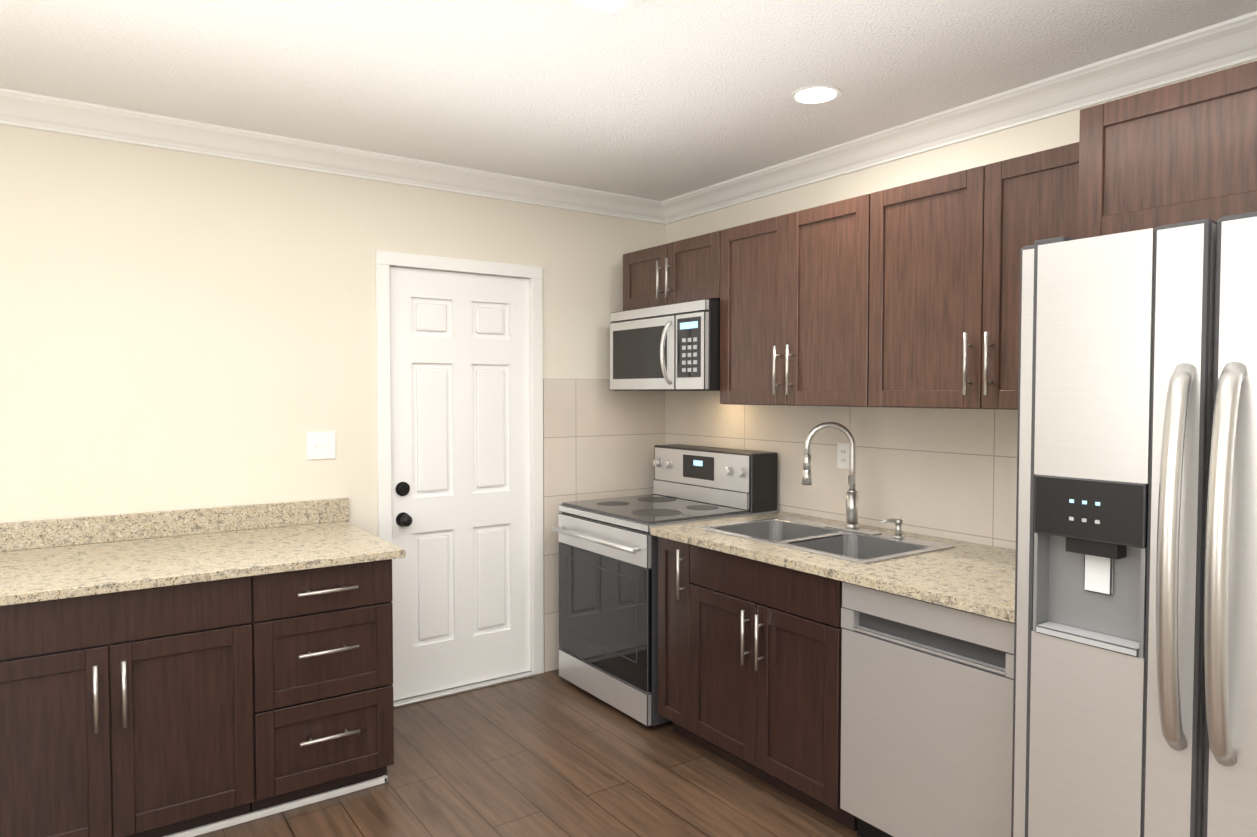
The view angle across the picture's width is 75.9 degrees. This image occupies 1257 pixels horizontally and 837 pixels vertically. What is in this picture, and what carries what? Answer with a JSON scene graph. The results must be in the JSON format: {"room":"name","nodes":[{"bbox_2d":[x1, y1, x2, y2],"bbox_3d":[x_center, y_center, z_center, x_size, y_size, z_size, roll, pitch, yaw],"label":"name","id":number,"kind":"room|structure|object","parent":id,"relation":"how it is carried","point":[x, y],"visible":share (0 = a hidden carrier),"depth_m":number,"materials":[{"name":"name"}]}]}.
{"room":"kitchen","nodes":[
{"label":"kitchen","id":0,"kind":"room"},
{"bbox_2d":[0,124,664,574],"bbox_3d":[-1.832,0.099,3.249,5.140,2.500,0.120,-1,2,-35],"label":"wall","id":1,"kind":"structure","parent":0,"point":[182,330],"depth_m":3.26,"materials":[{"name":"paint"}]},
{"bbox_2d":[307,431,335,459],"bbox_3d":[-1.337,0.118,3.511,0.120,0.120,0.018,-1,2,-35],"label":"switch plate","id":2,"kind":"object","parent":1,"relation":"attached to","point":[321,445],"visible":1,"depth_m":3.51,"materials":[{"name":"white paint"}]},
{"bbox_2d":[0,88,664,223],"bbox_3d":[-1.765,-1.101,3.115,4.900,0.094,0.112,-1,2,-35],"label":"crown molding","id":3,"kind":"structure","parent":1,"relation":"attached to","point":[45,113],"depth_m":3.37,"materials":[{"name":"white paint"}]},
{"bbox_2d":[375,250,543,706],"bbox_3d":[-0.824,0.280,3.951,0.850,2.093,0.132,-1,2,-35],"label":"door frame","id":4,"kind":"structure","parent":1,"relation":"attached to","point":[384,260],"depth_m":4.01,"materials":[{"name":"white paint"}]},
{"bbox_2d":[389,266,530,700],"bbox_3d":[-0.797,0.303,3.914,0.730,2.016,0.113,-1,2,-35],"label":"door","id":5,"kind":"structure","parent":1,"relation":"in","point":[460,415],"depth_m":3.92,"materials":[{"name":"white wood"}]},
{"bbox_2d":[394,671,534,707],"bbox_3d":[-0.814,1.320,3.971,0.730,0.012,0.130,-1,2,-35],"label":"threshold","id":6,"kind":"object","parent":1,"relation":"attached to","point":[456,690],"depth_m":3.92,"materials":[{"name":"white wood"}]},
{"bbox_2d":[543,379,664,671],"bbox_3d":[-0.113,0.549,4.390,0.792,1.525,0.008,-1,2,-35],"label":"backsplash","id":7,"kind":"structure","parent":1,"relation":"attached to","point":[601,439],"depth_m":4.30,"materials":[{"name":"beige tile"}]},
{"bbox_2d":[194,669,860,836],"bbox_3d":[-0.277,1.450,1.072,5.140,0.060,5.540,-1,2,-35],"label":"floor","id":8,"kind":"structure","parent":0,"point":[553,753],"depth_m":2.98,"materials":[{"name":"brown wood"}]},
{"bbox_2d":[0,576,254,836],"bbox_3d":[-1.779,0.938,2.738,0.798,0.855,0.816,-1,2,-35],"label":"base cabinet","id":9,"kind":"object","parent":8,"relation":"on","point":[126,714],"visible":0.92,"depth_m":2.46,"materials":[{"name":"brown wood"}]},
{"bbox_2d":[163,775,387,836],"bbox_3d":[-1.775,1.364,2.443,2.081,0.024,0.092,-1,2,-35],"label":"toe kick","id":10,"kind":"object","parent":8,"relation":"on","point":[225,823],"visible":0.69,"depth_m":2.78,"materials":[{"name":"white paint"}]},
{"bbox_2d":[250,559,393,811],"bbox_3d":[-1.258,0.926,3.103,0.469,0.855,0.816,-1,2,-35],"label":"base cabinet","id":11,"kind":"object","parent":8,"relation":"on","point":[322,665],"visible":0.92,"depth_m":2.79,"materials":[{"name":"brown wood"}]},
{"bbox_2d":[551,444,776,726],"bbox_3d":[0.156,0.743,3.929,0.827,1.168,0.758,-1,2,-35],"label":"range","id":12,"kind":"object","parent":8,"relation":"on","point":[608,600],"visible":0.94,"depth_m":3.76,"materials":[{"name":"grey metal"}]},
{"bbox_2d":[658,537,856,830],"bbox_3d":[0.699,0.923,3.210,0.808,0.855,0.972,-1,2,-35],"label":"base cabinet","id":13,"kind":"object","parent":8,"relation":"on","point":[749,665],"visible":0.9,"depth_m":2.92,"materials":[{"name":"brown wood"}]},
{"bbox_2d":[650,512,1015,622],"bbox_3d":[0.891,0.488,2.937,0.791,0.030,1.656,-1,2,-35],"label":"countertop","id":14,"kind":"structure","parent":13,"relation":"on","point":[976,578],"depth_m":2.64,"materials":[{"name":"stone"}]},
{"bbox_2d":[698,516,955,563],"bbox_3d":[0.746,0.553,3.158,0.520,0.188,0.852,-1,2,-35],"label":"sink","id":15,"kind":"object","parent":14,"relation":"in","point":[815,537],"visible":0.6,"depth_m":3.18,"materials":[{"name":"metal"}]},
{"bbox_2d":[880,519,903,538],"bbox_3d":[1.016,0.423,3.094,0.098,0.076,0.052,-1,2,-35],"label":"soap dispenser","id":16,"kind":"object","parent":15,"relation":"on","point":[898,523],"visible":1,"depth_m":3.09,"materials":[{"name":"silver metal"}]},
{"bbox_2d":[802,422,881,534],"bbox_3d":[0.860,0.235,3.242,0.210,0.441,0.259,-1,2,-35],"label":"faucet","id":17,"kind":"object","parent":14,"relation":"on","point":[851,523],"visible":1,"depth_m":3.27,"materials":[{"name":"silver metal"}]},
{"bbox_2d":[840,581,1013,836],"bbox_3d":[1.155,0.947,2.562,0.728,0.850,0.603,-1,2,-35],"label":"dishwasher","id":18,"kind":"object","parent":8,"relation":"on","point":[926,744],"visible":0.48,"depth_m":2.35,"materials":[{"name":"grey metal"}]},
{"bbox_2d":[1011,211,1256,836],"bbox_3d":[1.524,0.490,1.805,0.994,1.812,0.908,-1,2,-35],"label":"refrigerator","id":19,"kind":"object","parent":8,"relation":"on","point":[1135,676],"visible":1,"depth_m":1.71,"materials":[{"name":"grey metal"}]},
{"bbox_3d":[-2.440,0.953,2.275,0.814,0.855,0.816,-1,2,-35],"label":"base cabinet","id":20,"kind":"object","parent":8,"relation":"on","visible":0},
{"bbox_2d":[0,498,405,605],"bbox_3d":[-1.905,0.448,2.637,2.165,0.130,0.809,-1,2,-35],"label":"countertop","id":21,"kind":"structure","parent":20,"relation":"on","point":[50,559],"depth_m":2.91,"materials":[{"name":"stone"}]},
{"bbox_2d":[0,0,1256,200],"bbox_3d":[-0.277,-1.118,0.989,5.140,0.080,5.540,-1,2,-35],"label":"ceiling","id":22,"kind":"structure","parent":0,"point":[660,100],"depth_m":2.59,"materials":[{"name":"white paint"}]},
{"bbox_2d":[567,0,632,14],"bbox_3d":[0.056,-1.053,1.410,0.605,0.078,1.205,-1,2,-35],"label":"recessed light","id":23,"kind":"object","parent":22,"relation":"attached to","point":[611,7],"visible":1,"depth_m":2.02,"materials":[{"name":"white paint"}]},
{"bbox_2d":[790,85,841,104],"bbox_3d":[0.657,-1.135,2.828,0.176,0.006,0.176,-1,2,-35],"label":"recessed light","id":24,"kind":"object","parent":22,"relation":"in","point":[816,94],"visible":1,"depth_m":2.81,"materials":[{"name":"white paint"}]},
{"bbox_2d":[665,59,1256,243],"bbox_3d":[1.813,0.126,2.421,0.120,2.500,5.420,-1,2,-35],"label":"wall","id":25,"kind":"structure","parent":0,"point":[1059,130],"depth_m":3.28,"materials":[{"name":"paint"}]},
{"bbox_2d":[623,231,719,310],"bbox_3d":[0.331,-0.705,4.014,0.428,0.304,0.763,-1,2,-35],"label":"upper cabinet","id":26,"kind":"object","parent":25,"relation":"attached to","point":[684,270],"visible":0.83,"depth_m":3.87,"materials":[{"name":"brown wood"}]},
{"bbox_2d":[610,299,719,390],"bbox_3d":[0.287,-0.341,3.997,0.534,0.406,0.760,-1,2,-35],"label":"microwave","id":27,"kind":"object","parent":26,"relation":"attached to","point":[673,347],"visible":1,"depth_m":3.77,"materials":[{"name":"silver metal"}]},
{"bbox_2d":[720,194,870,406],"bbox_3d":[0.785,-0.446,3.374,0.428,0.780,0.813,-1,2,-35],"label":"upper cabinet","id":28,"kind":"object","parent":25,"relation":"attached to","point":[794,308],"visible":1,"depth_m":3.23,"materials":[{"name":"brown wood"}]},
{"bbox_2d":[665,391,1017,549],"bbox_3d":[0.960,0.577,3.543,0.008,1.525,2.612,-1,2,-35],"label":"backsplash","id":29,"kind":"structure","parent":25,"relation":"attached to","point":[946,473],"depth_m":3.35,"materials":[{"name":"beige tile"}]},
{"bbox_2d":[837,442,849,469],"bbox_3d":[0.945,0.165,3.536,0.009,0.116,0.072,-1,2,-35],"label":"electrical outlet","id":30,"kind":"object","parent":25,"relation":"attached to","point":[843,451],"visible":0.79,"depth_m":3.54,"materials":[{"name":"white plastic"}]},
{"bbox_2d":[662,11,1256,223],"bbox_3d":[1.684,-1.076,2.365,0.112,0.094,5.300,-1,2,-35],"label":"crown molding","id":31,"kind":"structure","parent":25,"relation":"attached to","point":[1221,45],"depth_m":2.85,"materials":[{"name":"white paint"}]},
{"bbox_2d":[868,142,1078,409],"bbox_3d":[1.268,-0.423,2.686,0.428,0.780,0.864,-1,2,-35],"label":"upper cabinet","id":32,"kind":"object","parent":25,"relation":"attached to","point":[944,295],"visible":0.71,"depth_m":2.65,"materials":[{"name":"brown wood"}]},
{"bbox_2d":[1078,61,1256,238],"bbox_3d":[1.672,-0.614,1.867,0.698,0.345,0.924,-1,2,-35],"label":"upper cabinet","id":33,"kind":"object","parent":25,"relation":"attached to","point":[1182,151],"visible":0.69,"depth_m":1.90,"materials":[{"name":"brown wood"}]}
]}

